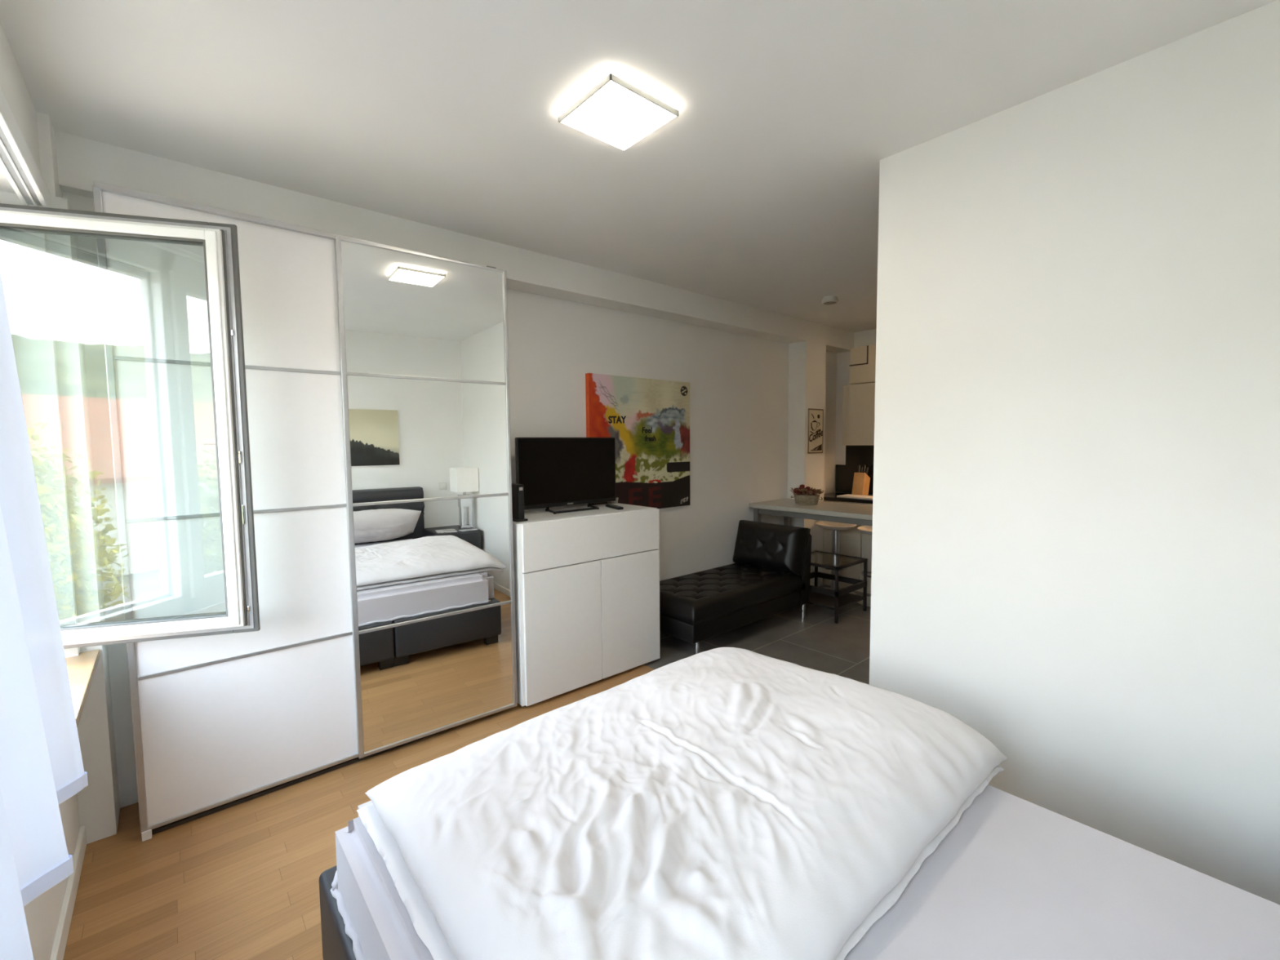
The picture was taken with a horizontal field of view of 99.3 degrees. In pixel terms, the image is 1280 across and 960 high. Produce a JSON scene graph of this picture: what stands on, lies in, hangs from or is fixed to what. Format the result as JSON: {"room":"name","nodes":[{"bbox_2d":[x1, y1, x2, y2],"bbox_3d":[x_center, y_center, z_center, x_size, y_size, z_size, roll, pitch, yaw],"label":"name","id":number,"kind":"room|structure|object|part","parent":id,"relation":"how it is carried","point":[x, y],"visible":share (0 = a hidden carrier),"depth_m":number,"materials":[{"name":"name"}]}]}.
{"room":"studio apartment","nodes":[
{"label":"studio apartment","id":0,"kind":"room"},
{"bbox_2d":[0,21,79,959],"bbox_3d":[-1.095,0.187,0.638,0.280,2.720,4.020,-4,5,-41],"label":"wall","id":1,"kind":"structure","parent":0,"point":[24,258],"depth_m":1.84,"materials":[{"name":"white paint"}]},
{"bbox_2d":[0,87,51,208],"bbox_3d":[-1.010,-0.865,0.659,0.060,0.070,3.095,-4,5,-41],"label":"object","id":2,"kind":"object","parent":1,"relation":"attached to","point":[17,162],"visible":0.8,"depth_m":1.54,"materials":[{"name":"grey metal"}]},
{"bbox_2d":[0,271,88,959],"bbox_3d":[-0.831,-0.064,0.615,0.138,1.526,1.321,-4,5,-41],"label":"curtain","id":3,"kind":"object","parent":2,"relation":"hanging from","point":[42,765],"visible":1,"depth_m":0.88,"materials":[{"name":"white fabric"}]},
{"bbox_2d":[49,825,86,959],"bbox_3d":[-0.898,1.388,0.676,0.014,0.075,3.510,-4,5,-41],"label":"baseboard","id":4,"kind":"structure","parent":1,"relation":"attached to","point":[60,939],"depth_m":1.69,"materials":[{"name":"white paint"}]},
{"bbox_2d":[35,111,137,844],"bbox_3d":[-2.104,0.037,2.080,0.165,2.600,0.310,-4,5,-41],"label":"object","id":5,"kind":"structure","parent":1,"relation":"attached to","point":[104,728],"depth_m":2.02,"materials":[{"name":"white paint"}]},
{"bbox_2d":[0,203,260,728],"bbox_3d":[-0.924,-0.082,0.809,0.779,1.610,3.138,-4,5,-41],"label":"window","id":6,"kind":"structure","parent":1,"relation":"in","point":[219,241],"depth_m":1.89,"materials":[{"name":"plastic"}]},
{"bbox_3d":[-1.054,0.715,0.744,0.237,0.030,3.138,-4,5,-41],"label":"sill","id":7,"kind":"part","parent":6,"relation":"part of","materials":[{"name":"brown wood"}]},
{"bbox_3d":[-1.513,-0.151,1.969,0.135,0.140,0.053,-2,4,-17],"label":"handle","id":8,"kind":"part","parent":6,"relation":"part of","materials":[{"name":"metal"}]},
{"bbox_2d":[62,584,871,959],"bbox_3d":[1.224,1.327,2.722,5.970,0.120,3.920,-4,5,-41],"label":"floor","id":9,"kind":"structure","parent":0,"point":[239,882],"depth_m":1.96,"materials":[{"name":"brown wood"}]},
{"bbox_2d":[92,181,517,841],"bbox_3d":[-1.406,0.114,2.571,1.523,2.368,0.460,-4,5,-41],"label":"wardrobe","id":10,"kind":"object","parent":9,"relation":"on","point":[377,376],"visible":0.98,"depth_m":2.33,"materials":[{"name":"laminate"}]},
{"bbox_3d":[-1.583,-0.737,2.140,0.735,0.564,0.008,-4,5,-41],"label":"panel","id":11,"kind":"part","parent":10,"relation":"part of","materials":[{"name":"white paint"}]},
{"bbox_3d":[-1.577,0.131,2.198,0.775,2.328,0.026,-4,5,-41],"label":"sliding door","id":12,"kind":"part","parent":10,"relation":"part of","materials":[{"name":"laminate"}]},
{"bbox_3d":[-1.578,-0.160,2.180,0.735,0.569,0.008,-4,5,-41],"label":"panel","id":13,"kind":"part","parent":10,"relation":"part of","materials":[{"name":"white paint"}]},
{"bbox_3d":[-1.573,0.420,2.219,0.735,0.570,0.008,-4,5,-41],"label":"panel","id":14,"kind":"part","parent":10,"relation":"part of","materials":[{"name":"white paint"}]},
{"bbox_3d":[-1.568,0.996,2.258,0.735,0.561,0.008,-4,5,-41],"label":"panel","id":15,"kind":"part","parent":10,"relation":"part of","materials":[{"name":"white paint"}]},
{"bbox_3d":[-1.306,-1.048,2.366,1.518,0.023,0.065,-4,5,-41],"label":"rail","id":16,"kind":"part","parent":10,"relation":"part of","materials":[{"name":"metal"}]},
{"bbox_3d":[-1.296,1.294,2.539,1.478,0.016,0.030,-4,5,-41],"label":"rail","id":17,"kind":"part","parent":10,"relation":"part of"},
{"bbox_3d":[-1.002,-0.774,2.601,0.746,0.564,0.008,-4,5,-39],"label":"panel","id":18,"kind":"part","parent":10,"relation":"part of","materials":[{"name":"silver metal"}]},
{"bbox_3d":[-0.996,0.094,2.659,0.786,2.328,0.026,-4,5,-39],"label":"sliding door","id":19,"kind":"part","parent":10,"relation":"part of","materials":[{"name":"metal"}]},
{"bbox_3d":[-0.996,-0.197,2.640,0.746,0.569,0.008,-4,5,-39],"label":"panel","id":20,"kind":"part","parent":10,"relation":"part of","materials":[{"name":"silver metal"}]},
{"bbox_3d":[-0.991,0.384,2.680,0.746,0.570,0.008,-4,5,-39],"label":"panel","id":21,"kind":"part","parent":10,"relation":"part of","materials":[{"name":"white mirror"}]},
{"bbox_3d":[-0.986,0.960,2.719,0.746,0.561,0.008,-4,5,-39],"label":"panel","id":22,"kind":"part","parent":10,"relation":"part of","materials":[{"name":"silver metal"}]},
{"bbox_2d":[512,502,660,706],"bbox_3d":[-0.405,0.715,3.443,1.017,1.032,0.462,-4,5,-41],"label":"highboard","id":23,"kind":"object","parent":9,"relation":"on","point":[587,582],"visible":0.91,"depth_m":3.21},
{"bbox_2d":[511,483,528,522],"bbox_3d":[-0.698,0.124,3.051,0.070,0.206,0.145,-4,5,-41],"label":"router","id":24,"kind":"object","parent":23,"relation":"on","point":[517,490],"visible":0.71,"depth_m":3.00,"materials":[{"name":"black plastic"}]},
{"bbox_3d":[-0.434,0.863,3.133,0.516,0.736,0.019,-4,5,-41],"label":"door","id":25,"kind":"part","parent":23,"relation":"part of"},
{"bbox_2d":[515,437,615,514],"bbox_3d":[-0.436,-0.039,3.477,0.748,0.468,0.166,-4,5,-41],"label":"television","id":26,"kind":"object","parent":23,"relation":"on","point":[553,472],"visible":0.97,"depth_m":3.47,"materials":[{"name":"black plastic"}]},
{"bbox_3d":[-0.256,0.346,3.256,0.999,0.264,0.019,-4,5,-41],"label":"drawer","id":27,"kind":"part","parent":23,"relation":"part of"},
{"bbox_2d":[607,497,618,503],"bbox_3d":[-0.188,0.146,3.837,0.081,0.047,0.067,-4,5,-41],"label":"cable","id":28,"kind":"object","parent":23,"relation":"on","point":[616,498],"visible":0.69,"depth_m":3.82,"materials":[{"name":"black plastic"}]},
{"bbox_2d":[605,504,623,510],"bbox_3d":[-0.169,0.177,3.577,0.044,0.019,0.200,-2,4,-27],"label":"remote control","id":29,"kind":"object","parent":23,"relation":"on","point":[612,506],"visible":1,"depth_m":3.54,"materials":[{"name":"black plastic"}]},
{"bbox_3d":[-0.055,0.837,3.461,0.478,0.736,0.019,-4,5,-41],"label":"door","id":30,"kind":"part","parent":23,"relation":"part of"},
{"bbox_2d":[659,520,811,654],"bbox_3d":[0.669,0.784,4.282,1.414,0.761,0.670,-4,5,-41],"label":"chaise longue","id":31,"kind":"object","parent":9,"relation":"on","point":[770,575],"visible":0.94,"depth_m":4.18,"materials":[{"name":"black leather"}]},
{"bbox_3d":[0.390,1.143,3.710,0.032,0.127,0.032,-4,5,-41],"label":"leg","id":32,"kind":"part","parent":31,"relation":"part of","materials":[{"name":"silver metal"}]},
{"bbox_2d":[659,562,805,625],"bbox_3d":[0.634,0.840,4.255,1.320,0.140,0.670,-4,5,-41],"label":"seat cushion","id":33,"kind":"object","parent":31,"relation":"on","point":[703,597],"depth_m":4.02,"materials":[{"name":"black leather"}]},
{"bbox_3d":[1.094,0.574,4.638,0.238,0.397,0.660,-4,5,-41],"label":"backrest","id":34,"kind":"part","parent":31,"relation":"part of","materials":[{"name":"black leather"}]},
{"bbox_3d":[1.350,1.082,4.494,0.032,0.127,0.032,-4,5,-41],"label":"leg","id":35,"kind":"part","parent":31,"relation":"part of","materials":[{"name":"silver metal"}]},
{"bbox_3d":[1.139,0.718,4.687,0.168,0.570,0.670,-4,5,-41],"label":"panel","id":36,"kind":"part","parent":31,"relation":"part of","materials":[{"name":"black leather"}]},
{"bbox_2d":[319,784,1279,959],"bbox_3d":[0.441,0.878,1.040,1.595,1.018,2.340,-4,5,-41],"label":"bed","id":37,"kind":"object","parent":9,"relation":"on","point":[1015,877],"visible":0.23,"depth_m":1.13,"materials":[{"name":"white fabric"}]},
{"bbox_2d":[356,647,1007,959],"bbox_3d":[0.168,0.760,1.486,1.497,0.212,1.056,-4,5,-41],"label":"duvet","id":38,"kind":"object","parent":37,"relation":"on","point":[720,803],"visible":1,"depth_m":1.20,"materials":[{"name":"white fabric"}]},
{"bbox_2d":[748,498,872,526],"bbox_3d":[1.800,0.686,4.548,0.610,0.900,1.738,-4,5,-41],"label":"bar table","id":39,"kind":"object","parent":9,"relation":"on","point":[851,513],"visible":0.35,"depth_m":4.61,"materials":[{"name":"grey laminate"}]},
{"bbox_3d":[1.076,0.682,4.994,0.050,0.862,0.050,-4,5,-41],"label":"leg","id":40,"kind":"part","parent":39,"relation":"part of","materials":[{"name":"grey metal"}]},
{"bbox_3d":[1.438,0.657,5.308,0.050,0.862,0.050,-4,5,-41],"label":"leg","id":41,"kind":"part","parent":39,"relation":"part of","materials":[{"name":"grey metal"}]},
{"bbox_2d":[791,493,822,504],"bbox_3d":[1.499,0.172,4.893,0.154,0.087,0.310,-4,5,-41],"label":"wicker basket","id":42,"kind":"object","parent":39,"relation":"on","point":[803,499],"visible":0.96,"depth_m":4.83,"materials":[{"name":"grey wicker"}]},
{"bbox_2d":[790,487,824,495],"bbox_3d":[1.494,0.096,4.890,0.334,0.078,0.254,2,5,35],"label":"dried leaves","id":43,"kind":"object","parent":42,"relation":"in","point":[818,491],"visible":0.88,"depth_m":4.81,"materials":[{"name":"plant"}]},
{"bbox_2d":[815,520,856,595],"bbox_3d":[1.870,0.700,5.194,0.380,0.784,0.380,-4,5,-41],"label":"bar stool","id":44,"kind":"object","parent":9,"relation":"on","point":[835,527],"visible":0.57,"depth_m":5.16,"materials":[{"name":"metal"}]},
{"bbox_3d":[1.871,0.769,5.199,0.076,0.605,0.076,-4,5,-41],"label":"post","id":45,"kind":"part","parent":44,"relation":"part of","materials":[{"name":"metal"}]},
{"bbox_3d":[1.867,0.388,5.173,0.370,0.160,0.370,-4,5,-41],"label":"seat","id":46,"kind":"part","parent":44,"relation":"part of","materials":[{"name":"beige wood"}]},
{"bbox_2d":[807,550,867,623],"bbox_3d":[1.603,0.902,4.689,0.495,0.455,0.490,-4,5,-41],"label":"side table","id":47,"kind":"object","parent":9,"relation":"on","point":[837,599],"visible":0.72,"depth_m":4.60,"materials":[{"name":"brown metal"}]},
{"bbox_3d":[1.628,0.879,5.020,0.022,0.455,0.022,-4,5,-41],"label":"leg","id":48,"kind":"part","parent":47,"relation":"part of","materials":[{"name":"brown metal"}]},
{"bbox_2d":[807,586,865,609],"bbox_3d":[1.604,1.015,4.697,0.485,0.017,0.480,-4,5,-41],"label":"shelf","id":49,"kind":"object","parent":47,"relation":"attached to","point":[815,598],"depth_m":4.58,"materials":[{"name":"black glass"}]},
{"bbox_3d":[1.577,0.924,4.358,0.022,0.455,0.022,-4,5,-41],"label":"leg","id":50,"kind":"part","parent":47,"relation":"part of","materials":[{"name":"brown metal"}]},
{"bbox_3d":[1.601,0.681,4.674,0.451,0.007,0.446,-4,5,-41],"label":"glass","id":51,"kind":"part","parent":47,"relation":"part of","materials":[{"name":"clear glass"}]},
{"bbox_3d":[1.602,0.794,4.682,0.495,0.240,0.490,-4,5,-41],"label":"frame","id":52,"kind":"part","parent":47,"relation":"part of","materials":[{"name":"brown metal"}]},
{"bbox_3d":[1.935,0.900,4.667,0.022,0.455,0.022,-4,5,-41],"label":"leg","id":53,"kind":"part","parent":47,"relation":"part of","materials":[{"name":"brown metal"}]},
{"bbox_2d":[822,499,872,594],"bbox_3d":[2.503,0.652,5.191,0.533,0.868,1.690,-4,5,-41],"label":"base cabinet","id":54,"kind":"object","parent":9,"relation":"on","point":[855,543],"visible":0.16,"depth_m":5.28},
{"bbox_3d":[1.963,0.595,5.415,0.016,0.762,0.500,-4,5,-41],"label":"door","id":55,"kind":"part","parent":54,"relation":"part of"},
{"bbox_2d":[823,492,872,503],"bbox_3d":[2.495,0.202,5.157,0.545,0.032,1.690,-4,5,-41],"label":"countertop","id":56,"kind":"structure","parent":54,"relation":"on","point":[827,496],"depth_m":5.37,"materials":[{"name":"black stone"}]},
{"bbox_2d":[836,493,872,499],"bbox_3d":[2.209,0.170,5.311,0.220,0.016,0.500,-4,5,-41],"label":"chopping board","id":57,"kind":"object","parent":56,"relation":"on","point":[847,495],"visible":0.56,"depth_m":5.33,"materials":[{"name":"white plastic"}]},
{"bbox_2d":[851,464,870,495],"bbox_3d":[2.270,0.003,5.580,0.158,0.310,0.120,-4,5,-41],"label":"knife block","id":58,"kind":"object","parent":56,"relation":"on","point":[861,481],"visible":0.93,"depth_m":5.55,"materials":[{"name":"brown wood"}]},
{"bbox_3d":[2.301,0.618,5.027,0.016,0.762,0.510,-4,5,-41],"label":"door","id":59,"kind":"part","parent":54,"relation":"part of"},
{"bbox_2d":[856,525,872,608],"bbox_3d":[2.142,0.719,4.874,0.380,0.784,0.380,-4,5,-41],"label":"bar stool","id":60,"kind":"object","parent":9,"relation":"on","point":[864,529],"visible":0.23,"depth_m":4.89,"materials":[{"name":"beige wood"}]},
{"bbox_3d":[2.139,0.407,4.853,0.370,0.160,0.370,-4,5,-41],"label":"seat","id":61,"kind":"part","parent":60,"relation":"part of","materials":[{"name":"beige wood"}]},
{"bbox_2d":[0,0,1276,332],"bbox_3d":[1.075,-1.393,2.428,6.300,0.150,4.020,-4,5,-41],"label":"ceiling","id":62,"kind":"structure","parent":0,"point":[762,191],"depth_m":1.79,"materials":[{"name":"white paint"}]},
{"bbox_2d":[558,73,679,151],"bbox_3d":[-0.075,-1.252,1.859,0.294,0.034,0.294,-4,5,-41],"label":"ceiling light","id":63,"kind":"object","parent":62,"relation":"in","point":[615,113],"visible":1,"depth_m":1.84,"materials":[{"name":"white plastic"}]},
{"bbox_2d":[821,295,838,304],"bbox_3d":[1.508,-1.425,4.314,0.128,0.049,0.128,-4,5,-41],"label":"smoke detector","id":64,"kind":"object","parent":62,"relation":"attached to","point":[829,300],"visible":1,"depth_m":4.27,"materials":[{"name":"white plastic"}]},
{"bbox_2d":[823,301,836,304],"bbox_3d":[1.508,-1.403,4.315,0.100,0.004,0.100,-4,5,-41],"label":"grille","id":65,"kind":"object","parent":64,"relation":"attached to","point":[824,302],"depth_m":4.29,"materials":[{"name":"grey plastic"}]},
{"bbox_2d":[506,288,836,581],"bbox_3d":[-0.051,-0.061,4.142,5.900,2.720,0.120,-4,5,-41],"label":"wall","id":66,"kind":"structure","parent":0,"point":[739,383],"depth_m":4.47,"materials":[{"name":"white paint"}]},
{"bbox_2d":[54,130,853,352],"bbox_3d":[0.001,-1.315,3.906,5.800,0.188,0.190,-4,5,-41],"label":"beam","id":67,"kind":"structure","parent":66,"relation":"attached to","point":[82,162],"depth_m":2.81,"materials":[{"name":"white paint"}]},
{"bbox_2d":[585,373,689,508],"bbox_3d":[0.016,-0.264,4.082,0.992,0.988,0.041,-4,5,-41],"label":"painting","id":68,"kind":"object","parent":66,"relation":"attached to","point":[648,420],"visible":0.83,"depth_m":4.07,"materials":[{"name":"fabric"}]},
{"bbox_2d":[787,340,826,586],"bbox_3d":[1.658,-0.129,5.417,0.355,2.412,0.190,-4,5,-41],"label":"pillar","id":69,"kind":"structure","parent":66,"relation":"attached to","point":[806,359],"depth_m":5.29,"materials":[{"name":"white paint"}]},
{"bbox_2d":[807,408,823,453],"bbox_3d":[1.716,-0.478,5.314,0.275,0.437,0.010,-4,5,-41],"label":"coffee sign","id":70,"kind":"object","parent":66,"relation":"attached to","point":[815,416],"visible":1,"depth_m":5.30,"materials":[{"name":"beige paper"}]},
{"bbox_2d":[809,413,822,450],"bbox_3d":[1.721,-0.467,5.315,0.218,0.359,0.002,-4,5,-41],"label":"print","id":71,"kind":"object","parent":70,"relation":"attached to","point":[815,420],"depth_m":5.32},
{"bbox_2d":[835,328,876,493],"bbox_3d":[3.438,-0.121,4.557,0.120,2.720,3.820,-4,5,-41],"label":"wall","id":72,"kind":"structure","parent":0,"point":[864,338],"depth_m":5.86,"materials":[{"name":"white paint"}]},
{"bbox_2d":[835,445,874,494],"bbox_3d":[2.694,-0.085,5.306,0.020,0.510,1.680,-4,5,-41],"label":"backsplash","id":73,"kind":"structure","parent":72,"relation":"attached to","point":[855,455],"depth_m":5.78,"materials":[{"name":"black tile"}]},
{"bbox_2d":[842,382,875,445],"bbox_3d":[2.637,-0.627,5.058,0.373,0.603,1.430,-4,5,-41],"label":"upper cabinet","id":74,"kind":"object","parent":72,"relation":"attached to","point":[860,397],"depth_m":5.33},
{"bbox_3d":[2.193,-0.660,5.591,0.345,0.603,0.041,-4,5,-41],"label":"filler panel","id":75,"kind":"part","parent":74,"relation":"part of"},
{"bbox_2d":[848,344,875,384],"bbox_3d":[2.666,-1.114,5.013,0.339,0.354,1.370,-4,5,-41],"label":"upper cabinet","id":76,"kind":"object","parent":72,"relation":"attached to","point":[862,366],"visible":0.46,"depth_m":5.32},
{"bbox_2d":[869,0,1279,904],"bbox_3d":[1.630,0.033,1.662,0.130,2.600,1.808,-4,5,-41],"label":"wall partition","id":77,"kind":"structure","parent":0,"point":[1076,532],"depth_m":1.73,"materials":[{"name":"white paint"}]}
]}

